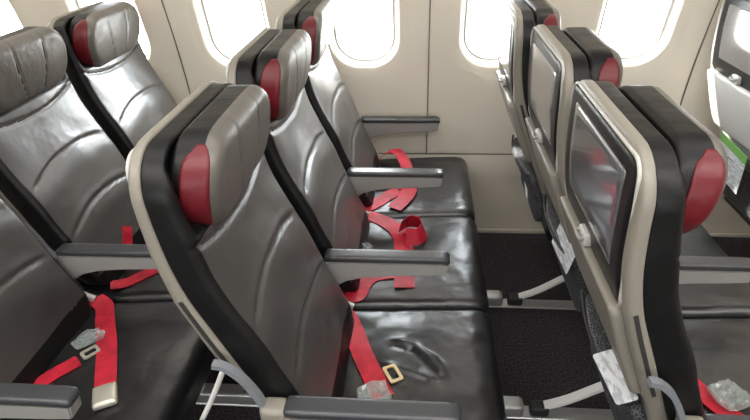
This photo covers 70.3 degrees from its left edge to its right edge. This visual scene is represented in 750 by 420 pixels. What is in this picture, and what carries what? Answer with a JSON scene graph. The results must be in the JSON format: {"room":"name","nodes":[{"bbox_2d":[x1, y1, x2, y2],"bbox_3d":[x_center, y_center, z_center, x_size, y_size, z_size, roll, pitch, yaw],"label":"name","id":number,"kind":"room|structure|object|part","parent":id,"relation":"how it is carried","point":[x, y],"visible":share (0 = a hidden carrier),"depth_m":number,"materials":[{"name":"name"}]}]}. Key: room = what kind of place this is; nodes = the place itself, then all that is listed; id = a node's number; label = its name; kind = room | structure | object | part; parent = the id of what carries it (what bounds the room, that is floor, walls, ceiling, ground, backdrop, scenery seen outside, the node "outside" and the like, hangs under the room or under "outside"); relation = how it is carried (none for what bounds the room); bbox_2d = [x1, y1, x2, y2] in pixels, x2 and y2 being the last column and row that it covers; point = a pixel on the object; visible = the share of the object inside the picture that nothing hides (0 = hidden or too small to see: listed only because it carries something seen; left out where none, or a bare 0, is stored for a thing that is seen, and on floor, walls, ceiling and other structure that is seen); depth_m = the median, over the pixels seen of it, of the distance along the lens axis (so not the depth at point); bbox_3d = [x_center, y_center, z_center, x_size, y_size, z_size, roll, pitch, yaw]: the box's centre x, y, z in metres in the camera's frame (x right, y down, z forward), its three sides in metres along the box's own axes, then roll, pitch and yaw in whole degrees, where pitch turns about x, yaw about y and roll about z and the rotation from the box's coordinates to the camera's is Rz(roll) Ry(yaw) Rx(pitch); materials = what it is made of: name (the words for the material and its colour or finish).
{"room":"aircraft cabin","nodes":[
{"label":"aircraft cabin","id":0,"kind":"room"},
{"bbox_2d":[8,0,749,232],"bbox_3d":[0.002,-0.537,2.219,4.950,1.620,0.251,1,31,5],"label":"wall","id":1,"kind":"structure","parent":0,"point":[475,125],"depth_m":2.30,"materials":[{"name":"beige plastic"}]},
{"bbox_2d":[68,0,148,57],"bbox_3d":[-1.121,-0.801,2.275,0.281,0.393,0.146,1,31,5],"label":"window","id":2,"kind":"structure","parent":1,"relation":"in","point":[74,4],"depth_m":2.24,"materials":[{"name":"white plastic"}]},
{"bbox_2d":[161,0,190,93],"bbox_3d":[-0.859,-0.722,2.187,0.004,1.170,0.249,1,31,5],"label":"trim","id":3,"kind":"structure","parent":1,"relation":"attached to","point":[161,0],"depth_m":2.30,"materials":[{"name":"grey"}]},
{"bbox_2d":[195,0,267,62],"bbox_3d":[-0.584,-0.793,2.231,0.281,0.393,0.146,1,31,5],"label":"window","id":4,"kind":"structure","parent":1,"relation":"in","point":[204,7],"depth_m":2.27,"materials":[{"name":"white plastic"}]},
{"bbox_2d":[331,0,397,65],"bbox_3d":[-0.047,-0.785,2.187,0.281,0.393,0.146,1,31,5],"label":"window","id":5,"kind":"structure","parent":1,"relation":"in","point":[350,56],"depth_m":2.28,"materials":[{"name":"white plastic"}]},
{"bbox_2d":[426,0,430,153],"bbox_3d":[0.215,-0.706,2.099,0.004,1.170,0.249,1,31,5],"label":"trim","id":6,"kind":"structure","parent":1,"relation":"attached to","point":[430,0],"depth_m":2.26,"materials":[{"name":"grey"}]},
{"bbox_2d":[461,0,498,64],"bbox_3d":[0.491,-0.777,2.143,0.281,0.393,0.146,1,31,5],"label":"window","id":7,"kind":"structure","parent":1,"relation":"in","point":[487,58],"depth_m":2.25,"materials":[{"name":"white plastic"}]},
{"bbox_2d":[477,228,749,237],"bbox_3d":[0.033,0.094,2.718,4.890,0.022,0.016,1,31,5],"label":"baseboard","id":8,"kind":"structure","parent":1,"relation":"attached to","point":[479,230],"depth_m":2.65,"materials":[{"name":"beige plastic"}]},
{"bbox_2d":[597,0,680,63],"bbox_3d":[1.029,-0.768,2.099,0.281,0.393,0.146,1,31,5],"label":"window","id":9,"kind":"structure","parent":1,"relation":"in","point":[668,10],"depth_m":2.15,"materials":[{"name":"white plastic"}]},
{"bbox_2d":[680,0,719,105],"bbox_3d":[1.292,-0.690,2.012,0.004,1.170,0.249,1,31,5],"label":"trim","id":10,"kind":"structure","parent":1,"relation":"attached to","point":[718,0],"depth_m":2.15,"materials":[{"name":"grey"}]},
{"bbox_2d":[189,233,749,419],"bbox_3d":[-0.111,1.104,1.136,4.950,0.060,3.910,1,31,5],"label":"floor","id":11,"kind":"structure","parent":0,"point":[543,354],"depth_m":2.06,"materials":[{"name":"carpet"}]},
{"bbox_2d":[197,383,255,403],"bbox_3d":[-0.670,0.390,1.997,0.777,0.284,1.470,1,31,5],"label":"seat base","id":12,"kind":"object","parent":11,"relation":"on","point":[227,393],"visible":0.09,"depth_m":1.80,"materials":[{"name":"black metal"}]},
{"bbox_2d":[0,26,173,302],"bbox_3d":[-0.779,-0.119,1.714,0.692,0.874,0.533,1,31,5],"label":"seat","id":13,"kind":"object","parent":12,"relation":"on","point":[61,174],"visible":0.71,"depth_m":1.64,"materials":[{"name":"grey leather"}]},
{"bbox_3d":[-0.961,-0.156,1.692,0.278,0.730,0.451,1,31,5],"label":"backrest","id":14,"kind":"part","parent":13,"relation":"part of","materials":[{"name":"black leather"}]},
{"bbox_2d":[86,243,173,302],"bbox_3d":[-0.669,0.185,1.873,0.490,0.143,0.505,1,31,5],"label":"seat cushion","id":15,"kind":"object","parent":13,"relation":"on","point":[126,285],"depth_m":1.67,"materials":[{"name":"black leather"}]},
{"bbox_2d":[0,197,215,419],"bbox_3d":[-0.819,0.162,1.269,0.692,0.856,0.568,1,31,5],"label":"seat","id":16,"kind":"object","parent":12,"relation":"on","point":[68,352],"visible":0.93,"depth_m":1.40,"materials":[{"name":"grey leather"}]},
{"bbox_3d":[-0.790,0.382,1.109,0.348,0.021,0.045,1,31,5],"label":"armrest","id":17,"kind":"part","parent":16,"relation":"part of","materials":[{"name":"grey plastic"}]},
{"bbox_3d":[-0.792,0.434,1.141,0.348,0.105,0.041,1,31,5],"label":"armrest panel","id":18,"kind":"part","parent":16,"relation":"part of","materials":[{"name":"grey plastic"}]},
{"bbox_3d":[-1.000,0.108,1.257,0.278,0.730,0.451,1,31,5],"label":"backrest","id":19,"kind":"part","parent":16,"relation":"part of","materials":[{"name":"black leather"}]},
{"bbox_3d":[-0.891,0.232,1.590,0.093,0.111,0.012,1,31,5],"label":"hinge plate","id":20,"kind":"part","parent":16,"relation":"part of","materials":[{"name":"grey metal"}]},
{"bbox_3d":[-0.751,0.118,1.544,0.348,0.021,0.045,1,31,5],"label":"armrest","id":21,"kind":"part","parent":16,"relation":"part of","materials":[{"name":"grey plastic"}]},
{"bbox_3d":[-0.753,0.170,1.576,0.348,0.105,0.041,1,31,5],"label":"armrest panel","id":22,"kind":"part","parent":16,"relation":"part of","materials":[{"name":"grey plastic"}]},
{"bbox_2d":[9,302,215,419],"bbox_3d":[-0.708,0.449,1.438,0.490,0.143,0.505,1,31,5],"label":"seat cushion","id":23,"kind":"object","parent":16,"relation":"on","point":[157,366],"depth_m":1.40,"materials":[{"name":"black leather"}]},
{"bbox_2d":[46,1,176,159],"bbox_3d":[-0.739,-0.376,2.153,0.692,0.856,0.533,1,31,5],"label":"seat","id":24,"kind":"object","parent":12,"relation":"on","point":[108,68],"visible":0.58,"depth_m":1.97,"materials":[{"name":"grey leather"}]},
{"bbox_2d":[196,402,613,419],"bbox_3d":[-0.050,0.659,1.800,4.890,0.010,0.052,1,31,5],"label":"trim","id":25,"kind":"structure","parent":11,"relation":"on","point":[560,413],"depth_m":1.74,"materials":[{"name":"silver metal"}]},
{"bbox_2d":[487,290,523,415],"bbox_3d":[0.114,0.401,1.933,0.777,0.284,1.470,1,31,5],"label":"seat base","id":26,"kind":"object","parent":11,"relation":"on","point":[514,406],"visible":0.13,"depth_m":1.74,"materials":[{"name":"black metal"}]},
{"bbox_2d":[125,81,506,419],"bbox_3d":[-0.038,0.173,1.205,0.697,0.856,0.568,1,31,5],"label":"seat","id":27,"kind":"object","parent":26,"relation":"on","point":[227,244],"visible":1,"depth_m":1.09,"materials":[{"name":"black leather"}]},
{"bbox_3d":[-0.344,0.391,1.129,0.106,0.205,0.012,1,31,5],"label":"recline rod","id":28,"kind":"part","parent":27,"relation":"part of","materials":[{"name":"white metal"}]},
{"bbox_3d":[-0.216,0.120,1.194,0.278,0.730,0.451,1,31,5],"label":"backrest","id":29,"kind":"part","parent":27,"relation":"part of","materials":[{"name":"black leather"}]},
{"bbox_3d":[-0.008,0.446,1.077,0.348,0.105,0.041,1,31,5],"label":"armrest panel","id":30,"kind":"part","parent":27,"relation":"part of","materials":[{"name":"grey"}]},
{"bbox_3d":[-0.006,0.394,1.045,0.348,0.021,0.045,1,31,5],"label":"armrest","id":31,"kind":"part","parent":27,"relation":"part of","materials":[{"name":"grey plastic"}]},
{"bbox_3d":[0.033,0.130,1.480,0.348,0.021,0.045,1,31,5],"label":"armrest","id":32,"kind":"part","parent":27,"relation":"part of","materials":[{"name":"grey plastic"}]},
{"bbox_3d":[0.031,0.182,1.512,0.348,0.105,0.041,1,31,5],"label":"armrest panel","id":33,"kind":"part","parent":27,"relation":"part of","materials":[{"name":"grey plastic"}]},
{"bbox_2d":[343,310,506,419],"bbox_3d":[0.075,0.458,1.372,0.490,0.150,0.505,1,31,5],"label":"seat cushion","id":34,"kind":"object","parent":27,"relation":"on","point":[450,356],"depth_m":1.37,"materials":[{"name":"black leather"}]},
{"bbox_2d":[225,28,488,316],"bbox_3d":[0.005,-0.100,1.655,0.692,0.856,0.533,1,31,5],"label":"seat","id":35,"kind":"object","parent":26,"relation":"on","point":[299,152],"visible":0.75,"depth_m":1.60,"materials":[{"name":"grey leather"}]},
{"bbox_3d":[-0.177,-0.144,1.628,0.278,0.730,0.451,1,31,5],"label":"backrest","id":36,"kind":"part","parent":35,"relation":"part of","materials":[{"name":"black leather"}]},
{"bbox_3d":[0.072,-0.135,1.914,0.348,0.021,0.045,1,31,5],"label":"armrest","id":37,"kind":"part","parent":35,"relation":"part of","materials":[{"name":"grey plastic"}]},
{"bbox_3d":[0.070,-0.082,1.946,0.348,0.105,0.041,1,31,5],"label":"armrest panel","id":38,"kind":"part","parent":35,"relation":"part of","materials":[{"name":"grey plastic"}]},
{"bbox_2d":[344,216,488,316],"bbox_3d":[0.115,0.196,1.808,0.490,0.144,0.505,1,31,5],"label":"seat cushion","id":39,"kind":"object","parent":35,"relation":"on","point":[463,286],"depth_m":1.66,"materials":[{"name":"black leather"}]},
{"bbox_2d":[275,0,474,221],"bbox_3d":[0.045,-0.364,2.089,0.692,0.856,0.533,1,31,5],"label":"seat","id":40,"kind":"object","parent":26,"relation":"on","point":[351,135],"visible":0.66,"depth_m":2.05,"materials":[{"name":"grey leather"}]},
{"bbox_3d":[-0.138,-0.408,2.063,0.278,0.730,0.451,1,31,5],"label":"backrest","id":41,"kind":"part","parent":40,"relation":"part of","materials":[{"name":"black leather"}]},
{"bbox_3d":[0.112,-0.399,2.349,0.348,0.021,0.045,1,31,5],"label":"armrest","id":42,"kind":"part","parent":40,"relation":"part of","materials":[{"name":"grey plastic"}]},
{"bbox_3d":[0.110,-0.346,2.381,0.348,0.105,0.041,1,31,5],"label":"armrest panel","id":43,"kind":"part","parent":40,"relation":"part of","materials":[{"name":"grey plastic"}]},
{"bbox_2d":[371,157,474,221],"bbox_3d":[0.154,-0.068,2.243,0.490,0.144,0.505,1,31,5],"label":"seat cushion","id":44,"kind":"object","parent":40,"relation":"on","point":[453,197],"depth_m":2.09,"materials":[{"name":"black leather"}]},
{"bbox_3d":[0.365,0.360,2.214,0.322,0.048,0.052,1,31,5],"label":"rail","id":45,"kind":"part","parent":26,"relation":"part of","materials":[{"name":"silver metal"}]},
{"bbox_3d":[0.324,0.640,1.754,0.322,0.048,0.052,1,31,5],"label":"rail","id":46,"kind":"part","parent":26,"relation":"part of","materials":[{"name":"silver metal"}]},
{"bbox_2d":[489,299,575,309],"bbox_3d":[-0.009,0.380,2.260,4.890,0.010,0.052,1,31,5],"label":"trim","id":47,"kind":"structure","parent":11,"relation":"on","point":[527,303],"depth_m":2.19,"materials":[{"name":"silver metal"}]},
{"bbox_2d":[507,275,603,416],"bbox_3d":[0.909,0.413,1.869,0.777,0.284,1.470,1,31,5],"label":"seat base","id":48,"kind":"object","parent":11,"relation":"on","point":[541,408],"visible":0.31,"depth_m":1.72,"materials":[{"name":"black metal"}]},
{"bbox_2d":[496,0,560,241],"bbox_3d":[0.807,-0.351,2.028,0.692,0.853,0.533,1,31,5],"label":"seat","id":49,"kind":"object","parent":48,"relation":"on","point":[517,19],"visible":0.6,"depth_m":1.82,"materials":[{"name":"grey plastic"}]},
{"bbox_3d":[0.624,-0.397,2.001,0.278,0.730,0.451,1,31,5],"label":"backrest","id":50,"kind":"part","parent":49,"relation":"part of","materials":[{"name":"beige plastic"}]},
{"bbox_2d":[541,213,552,241],"bbox_3d":[0.916,-0.056,2.181,0.490,0.143,0.505,1,31,5],"label":"seat cushion","id":51,"kind":"object","parent":49,"relation":"on","point":[547,232],"depth_m":2.04,"materials":[{"name":"black leather"}]},
{"bbox_2d":[525,24,749,318],"bbox_3d":[0.801,-0.087,1.591,0.692,0.853,0.533,1,31,5],"label":"seat","id":52,"kind":"object","parent":48,"relation":"on","point":[558,58],"visible":0.52,"depth_m":1.46,"materials":[{"name":"grey"}]},
{"bbox_2d":[552,222,574,273],"bbox_3d":[0.555,0.100,1.558,0.025,0.103,0.185,0,31,4],"label":"card","id":53,"kind":"object","parent":52,"relation":"on","point":[566,259],"visible":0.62,"depth_m":1.54,"materials":[{"name":"white paper"}]},
{"bbox_3d":[0.619,-0.132,1.563,0.278,0.730,0.451,1,31,5],"label":"backrest","id":54,"kind":"part","parent":52,"relation":"part of","materials":[{"name":"black leather"}]},
{"bbox_2d":[589,225,749,318],"bbox_3d":[0.911,0.208,1.743,0.490,0.145,0.505,1,31,5],"label":"seat cushion","id":55,"kind":"object","parent":52,"relation":"on","point":[732,300],"depth_m":1.55,"materials":[{"name":"black leather"}]},
{"bbox_2d":[560,80,749,419],"bbox_3d":[0.761,0.187,1.141,0.692,0.853,0.568,1,31,5],"label":"seat","id":56,"kind":"object","parent":48,"relation":"on","point":[642,173],"visible":0.99,"depth_m":0.95,"materials":[{"name":"grey leather"}]},
{"bbox_3d":[0.419,0.049,1.093,0.016,0.012,0.044,1,31,5],"label":"latch handle","id":57,"kind":"part","parent":56,"relation":"part of","materials":[{"name":"grey plastic"}]},
{"bbox_2d":[593,349,637,404],"bbox_3d":[0.504,0.349,1.121,0.041,0.024,0.142,-1,31,1],"label":"card","id":58,"kind":"object","parent":56,"relation":"in","point":[606,361],"visible":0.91,"depth_m":1.12,"materials":[{"name":"white paper"}]},
{"bbox_3d":[0.579,0.132,1.129,0.278,0.730,0.451,1,31,5],"label":"backrest","id":59,"kind":"part","parent":56,"relation":"part of","materials":[{"name":"black leather"}]},
{"bbox_3d":[0.829,0.141,1.415,0.348,0.021,0.045,1,31,5],"label":"armrest","id":60,"kind":"part","parent":56,"relation":"part of","materials":[{"name":"grey plastic"}]},
{"bbox_3d":[0.827,0.194,1.447,0.348,0.105,0.041,1,31,5],"label":"armrest panel","id":61,"kind":"part","parent":56,"relation":"part of","materials":[{"name":"grey plastic"}]},
{"bbox_2d":[683,319,749,414],"bbox_3d":[0.871,0.472,1.309,0.490,0.145,0.505,1,31,5],"label":"seat cushion","id":62,"kind":"object","parent":56,"relation":"on","point":[720,347],"depth_m":1.33,"materials":[{"name":"black leather"}]},
{"bbox_3d":[0.789,0.406,0.980,0.348,0.021,0.045,1,31,5],"label":"armrest","id":63,"kind":"part","parent":56,"relation":"part of","materials":[{"name":"grey plastic"}]},
{"bbox_2d":[724,196,749,225],"bbox_3d":[1.687,0.425,1.805,0.777,0.284,1.470,1,31,5],"label":"seat base","id":64,"kind":"object","parent":11,"relation":"on","point":[726,199],"visible":0.02,"depth_m":2.29,"materials":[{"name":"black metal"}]},
{"bbox_2d":[707,0,749,220],"bbox_3d":[1.619,-0.340,1.961,0.692,0.856,0.533,1,31,5],"label":"seat","id":65,"kind":"object","parent":64,"relation":"on","point":[728,76],"visible":0.73,"depth_m":1.95,"materials":[{"name":"grey"}]},
{"bbox_2d":[720,132,746,193],"bbox_3d":[1.368,-0.183,2.057,0.020,0.177,0.212,1,31,5],"label":"card","id":66,"kind":"object","parent":65,"relation":"in","point":[735,168],"visible":0.64,"depth_m":2.02,"materials":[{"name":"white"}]},
{"bbox_2d":[723,192,749,220],"bbox_3d":[1.728,-0.044,2.115,0.490,0.144,0.505,1,31,5],"label":"seat cushion","id":67,"kind":"object","parent":65,"relation":"on","point":[739,209],"depth_m":2.18,"materials":[{"name":"black leather"}]},
{"label":"outside","id":68,"kind":"structure","parent":0,"visible":0},
{"bbox_2d":[0,0,662,52],"bbox_3d":[6.556,-38.390,72.298,120.000,0.100,157.400,1,31,5],"label":"windows","id":69,"kind":"structure","parent":68,"point":[628,24],"depth_m":21.64,"materials":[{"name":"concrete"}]}
]}

